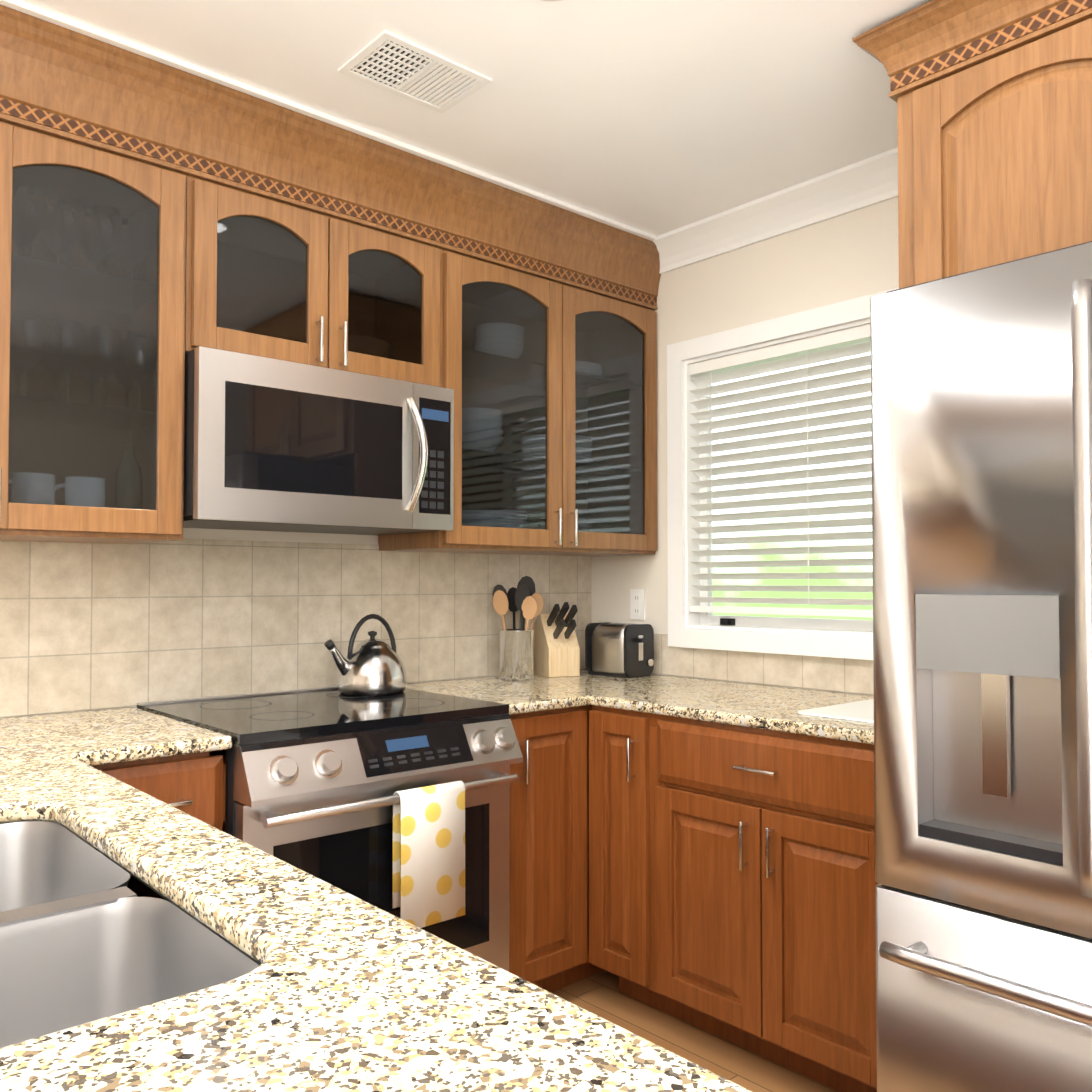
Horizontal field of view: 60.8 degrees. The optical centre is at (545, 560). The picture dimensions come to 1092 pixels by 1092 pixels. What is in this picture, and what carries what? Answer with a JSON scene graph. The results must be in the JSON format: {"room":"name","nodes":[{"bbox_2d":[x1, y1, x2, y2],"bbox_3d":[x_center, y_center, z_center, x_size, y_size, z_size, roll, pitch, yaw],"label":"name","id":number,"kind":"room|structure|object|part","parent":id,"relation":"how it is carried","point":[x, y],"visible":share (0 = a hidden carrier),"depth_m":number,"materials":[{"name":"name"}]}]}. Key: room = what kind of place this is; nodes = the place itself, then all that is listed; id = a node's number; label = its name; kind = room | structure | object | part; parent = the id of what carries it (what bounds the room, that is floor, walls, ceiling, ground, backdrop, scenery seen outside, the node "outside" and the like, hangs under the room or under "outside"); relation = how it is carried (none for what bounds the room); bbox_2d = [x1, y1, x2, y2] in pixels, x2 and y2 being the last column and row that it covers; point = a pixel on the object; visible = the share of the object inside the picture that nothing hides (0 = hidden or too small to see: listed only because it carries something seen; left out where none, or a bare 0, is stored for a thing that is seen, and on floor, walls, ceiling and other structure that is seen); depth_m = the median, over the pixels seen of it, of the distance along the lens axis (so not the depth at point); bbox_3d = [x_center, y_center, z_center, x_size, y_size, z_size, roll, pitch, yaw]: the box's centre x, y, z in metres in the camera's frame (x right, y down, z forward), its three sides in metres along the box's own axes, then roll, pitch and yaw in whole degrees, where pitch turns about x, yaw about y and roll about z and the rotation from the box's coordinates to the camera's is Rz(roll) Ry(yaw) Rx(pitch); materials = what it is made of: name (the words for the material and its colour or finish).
{"room":"kitchen","nodes":[
{"label":"kitchen","id":0,"kind":"room"},
{"bbox_2d":[0,528,585,718],"bbox_3d":[-1.974,0.045,1.898,5.890,2.510,0.120,1,-2,-42],"label":"wall","id":1,"kind":"structure","parent":0,"point":[222,534],"depth_m":2.84,"materials":[{"name":"paint"}]},
{"bbox_2d":[0,121,185,543],"bbox_3d":[-1.168,-0.509,2.275,0.459,0.915,0.403,1,-2,-42],"label":"upper cabinet","id":2,"kind":"object","parent":1,"relation":"attached to","point":[92,303],"visible":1,"depth_m":2.16,"materials":[{"name":"brown wood"}]},
{"bbox_2d":[0,539,591,717],"bbox_3d":[-1.072,0.169,2.611,3.350,0.464,0.008,1,-2,-42],"label":"wall tile","id":3,"kind":"structure","parent":1,"relation":"attached to","point":[89,626],"depth_m":2.74,"materials":[{"name":"tile"}]},
{"bbox_2d":[185,175,439,386],"bbox_3d":[-0.709,-0.735,2.688,0.767,0.443,0.403,1,-2,-42],"label":"upper cabinet","id":4,"kind":"object","parent":1,"relation":"attached to","point":[269,278],"visible":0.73,"depth_m":2.52,"materials":[{"name":"brown wood"}]},
{"bbox_2d":[183,346,453,534],"bbox_3d":[-0.680,-0.302,2.645,0.760,0.419,0.490,1,-2,-42],"label":"microwave","id":5,"kind":"object","parent":4,"relation":"attached to","point":[270,444],"visible":0.98,"depth_m":2.46,"materials":[{"name":"silver metal"}]},
{"bbox_2d":[0,0,655,240],"bbox_3d":[-0.679,-1.186,2.641,2.575,0.013,0.344,1,-2,-42],"label":"trim","id":6,"kind":"structure","parent":1,"relation":"attached to","point":[65,22],"depth_m":2.43,"materials":[{"name":"white paint"}]},
{"bbox_2d":[0,4,660,309],"bbox_3d":[-0.681,-1.067,2.711,2.668,0.220,0.419,1,-2,-42],"label":"crown molding","id":7,"kind":"structure","parent":1,"relation":"attached to","point":[58,81],"depth_m":2.47,"materials":[{"name":"brown wood"}]},
{"bbox_2d":[378,249,656,555],"bbox_3d":[-0.056,-0.485,3.264,0.980,0.915,0.403,1,-2,-42],"label":"upper cabinet","id":8,"kind":"object","parent":1,"relation":"attached to","point":[553,384],"visible":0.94,"depth_m":3.09,"materials":[{"name":"brown wood"}]},
{"bbox_2d":[20,0,930,235],"bbox_3d":[-0.705,-1.269,0.501,5.890,0.050,3.940,1,-2,-42],"label":"ceiling","id":9,"kind":"structure","parent":0,"point":[656,117],"depth_m":2.33,"materials":[{"name":"paint"}]},
{"bbox_2d":[338,30,491,113],"bbox_3d":[-0.322,-1.198,2.296,0.310,0.006,0.215,1,-2,-42],"label":"ceiling vent","id":10,"kind":"object","parent":9,"relation":"in","point":[387,61],"visible":1,"depth_m":2.29,"materials":[{"name":"white paint"}]},
{"bbox_2d":[551,971,838,1091],"bbox_3d":[-0.705,1.290,0.440,5.890,0.050,3.940,1,-2,-42],"label":"floor","id":11,"kind":"structure","parent":0,"point":[600,995],"depth_m":2.56,"materials":[{"name":"brown wood"}]},
{"bbox_2d":[127,874,170,902],"bbox_3d":[-0.677,0.837,1.018,0.645,0.884,1.170,1,-2,-42],"label":"base cabinet","id":12,"kind":"object","parent":11,"relation":"on","point":[137,887],"depth_m":1.08,"materials":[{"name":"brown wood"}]},
{"bbox_2d":[0,707,751,1091],"bbox_3d":[-0.540,0.375,0.870,1.359,0.030,3.291,1,-2,-42],"label":"countertop","id":13,"kind":"structure","parent":12,"relation":"on","point":[338,991],"depth_m":0.76,"materials":[{"name":"stone"}]},
{"bbox_2d":[0,820,260,1047],"bbox_3d":[-0.649,0.517,1.024,0.438,0.245,0.898,1,-2,-42],"label":"sink","id":14,"kind":"object","parent":13,"relation":"in","point":[87,935],"visible":0.48,"depth_m":1.07,"materials":[{"name":"silver metal"}]},
{"bbox_2d":[91,750,225,831],"bbox_3d":[-1.056,0.864,2.184,0.368,0.884,0.639,1,-2,-42],"label":"base cabinet","id":15,"kind":"object","parent":11,"relation":"on","point":[193,784],"visible":0.17,"depth_m":2.00,"materials":[{"name":"brown wood"}]},
{"bbox_2d":[137,686,522,971],"bbox_3d":[-0.587,0.852,2.513,0.764,0.926,0.751,1,-2,-42],"label":"range","id":16,"kind":"object","parent":11,"relation":"on","point":[317,779],"visible":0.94,"depth_m":2.28,"materials":[{"name":"silver metal"}]},
{"bbox_2d":[324,614,405,694],"bbox_3d":[-0.552,0.281,2.822,0.264,0.238,0.206,1,-2,-42],"label":"kettle","id":17,"kind":"object","parent":16,"relation":"on","point":[372,665],"visible":1,"depth_m":2.77,"materials":[{"name":"silver metal"}]},
{"bbox_2d":[392,781,464,927],"bbox_3d":[-0.287,0.723,2.294,0.190,0.332,0.039,1,-2,-42],"label":"hanging towel","id":18,"kind":"object","parent":16,"relation":"hanging from","point":[428,864],"visible":0.9,"depth_m":2.27,"materials":[{"name":"fabric"}]},
{"bbox_2d":[509,705,604,991],"bbox_3d":[0.034,0.887,3.130,0.980,0.884,0.673,1,-2,-42],"label":"base cabinet","id":19,"kind":"object","parent":11,"relation":"on","point":[549,881],"visible":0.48,"depth_m":2.71,"materials":[{"name":"brown wood"}]},
{"bbox_2d":[589,705,878,1091],"bbox_3d":[0.680,0.875,2.636,0.673,0.884,0.989,1,-2,-42],"label":"base cabinet","id":20,"kind":"object","parent":11,"relation":"on","point":[732,883],"visible":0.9,"depth_m":2.39,"materials":[{"name":"brown wood"}]},
{"bbox_2d":[406,669,873,744],"bbox_3d":[0.351,0.421,2.779,0.974,0.030,1.623,1,-2,-42],"label":"countertop","id":21,"kind":"structure","parent":20,"relation":"on","point":[772,708],"depth_m":2.75,"materials":[{"name":"stone"}]},
{"bbox_2d":[493,576,542,679],"bbox_3d":[-0.104,0.235,3.290,0.150,0.364,0.176,1,-2,-42],"label":"utensil crock","id":22,"kind":"object","parent":21,"relation":"on","point":[516,654],"visible":1,"depth_m":3.25,"materials":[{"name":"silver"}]},
{"bbox_2d":[534,602,579,676],"bbox_3d":[0.048,0.285,3.396,0.120,0.269,0.203,1,-1,-22],"label":"knife block","id":23,"kind":"object","parent":21,"relation":"on","point":[556,650],"visible":1,"depth_m":3.36,"materials":[{"name":"brown wood"}]},
{"bbox_2d":[585,622,653,677],"bbox_3d":[0.277,0.325,3.408,0.144,0.189,0.235,1,-2,-42],"label":"toaster","id":24,"kind":"object","parent":21,"relation":"on","point":[622,650],"visible":1,"depth_m":3.35,"materials":[{"name":"silver metal"}]},
{"bbox_2d":[798,699,873,722],"bbox_3d":[0.895,0.394,2.433,0.400,0.005,0.300,1,-2,-42],"label":"cutting board","id":25,"kind":"object","parent":21,"relation":"on","point":[863,711],"visible":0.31,"depth_m":2.41,"materials":[{"name":"white plastic"}]},
{"bbox_2d":[870,241,1091,1091],"bbox_3d":[1.210,0.401,1.669,1.064,1.787,0.840,1,-2,-42],"label":"refrigerator","id":26,"kind":"object","parent":11,"relation":"on","point":[972,434],"depth_m":1.54,"materials":[{"name":"silver metal"}]},
{"bbox_3d":[0.863,0.131,1.367,0.136,1.091,0.743,1,-2,-42],"label":"refrigerator panel","id":27,"kind":"part","parent":26,"relation":"part of","materials":[{"name":"silver metal"}]},
{"bbox_2d":[591,197,898,695],"bbox_3d":[1.451,0.056,2.387,0.120,2.510,3.700,1,-2,-42],"label":"wall","id":28,"kind":"structure","parent":0,"point":[849,256],"depth_m":3.20,"materials":[{"name":"paint"}]},
{"bbox_2d":[630,589,644,619],"bbox_3d":[0.346,0.166,3.530,0.007,0.115,0.070,1,-2,-42],"label":"electrical outlet","id":29,"kind":"object","parent":28,"relation":"attached to","point":[637,604],"visible":1,"depth_m":3.53,"materials":[{"name":"white plastic"}]},
{"bbox_2d":[651,634,873,694],"bbox_3d":[0.718,0.338,3.108,0.008,0.149,1.622,1,-2,-42],"label":"wall tile","id":30,"kind":"structure","parent":28,"relation":"attached to","point":[846,675],"depth_m":3.09,"materials":[{"name":"tile"}]},
{"bbox_2d":[653,147,897,273],"bbox_3d":[1.379,-1.147,2.338,0.090,0.105,3.480,1,-2,-42],"label":"crown molding","id":31,"kind":"structure","parent":28,"relation":"attached to","point":[870,181],"depth_m":2.95,"materials":[{"name":"white paint"}]},
{"bbox_2d":[667,287,898,659],"bbox_3d":[1.101,-0.255,2.759,0.140,1.104,1.844,1,-2,-42],"label":"window","id":32,"kind":"structure","parent":28,"relation":"in","point":[849,643],"depth_m":3.27,"materials":[{"name":"white paint"}]},
{"bbox_2d":[690,324,872,616],"bbox_3d":[1.095,-0.278,2.755,0.054,0.898,1.678,1,-2,-42],"label":"window blind","id":33,"kind":"object","parent":32,"relation":"attached to","point":[831,340],"visible":0.48,"depth_m":3.09,"materials":[{"name":"white plastic"}]},
{"bbox_2d":[852,0,1091,288],"bbox_3d":[1.341,-0.849,1.890,0.664,0.696,1.190,1,-2,-42],"label":"upper cabinet","id":34,"kind":"object","parent":28,"relation":"attached to","point":[992,99],"visible":0.85,"depth_m":1.94,"materials":[{"name":"brown wood"}]},
{"label":"outside","id":35,"kind":"structure","parent":0,"visible":0},
{"bbox_2d":[712,352,872,619],"bbox_3d":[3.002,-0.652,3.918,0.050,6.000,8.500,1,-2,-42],"label":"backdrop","id":36,"kind":"structure","parent":35,"point":[842,595],"depth_m":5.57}
]}

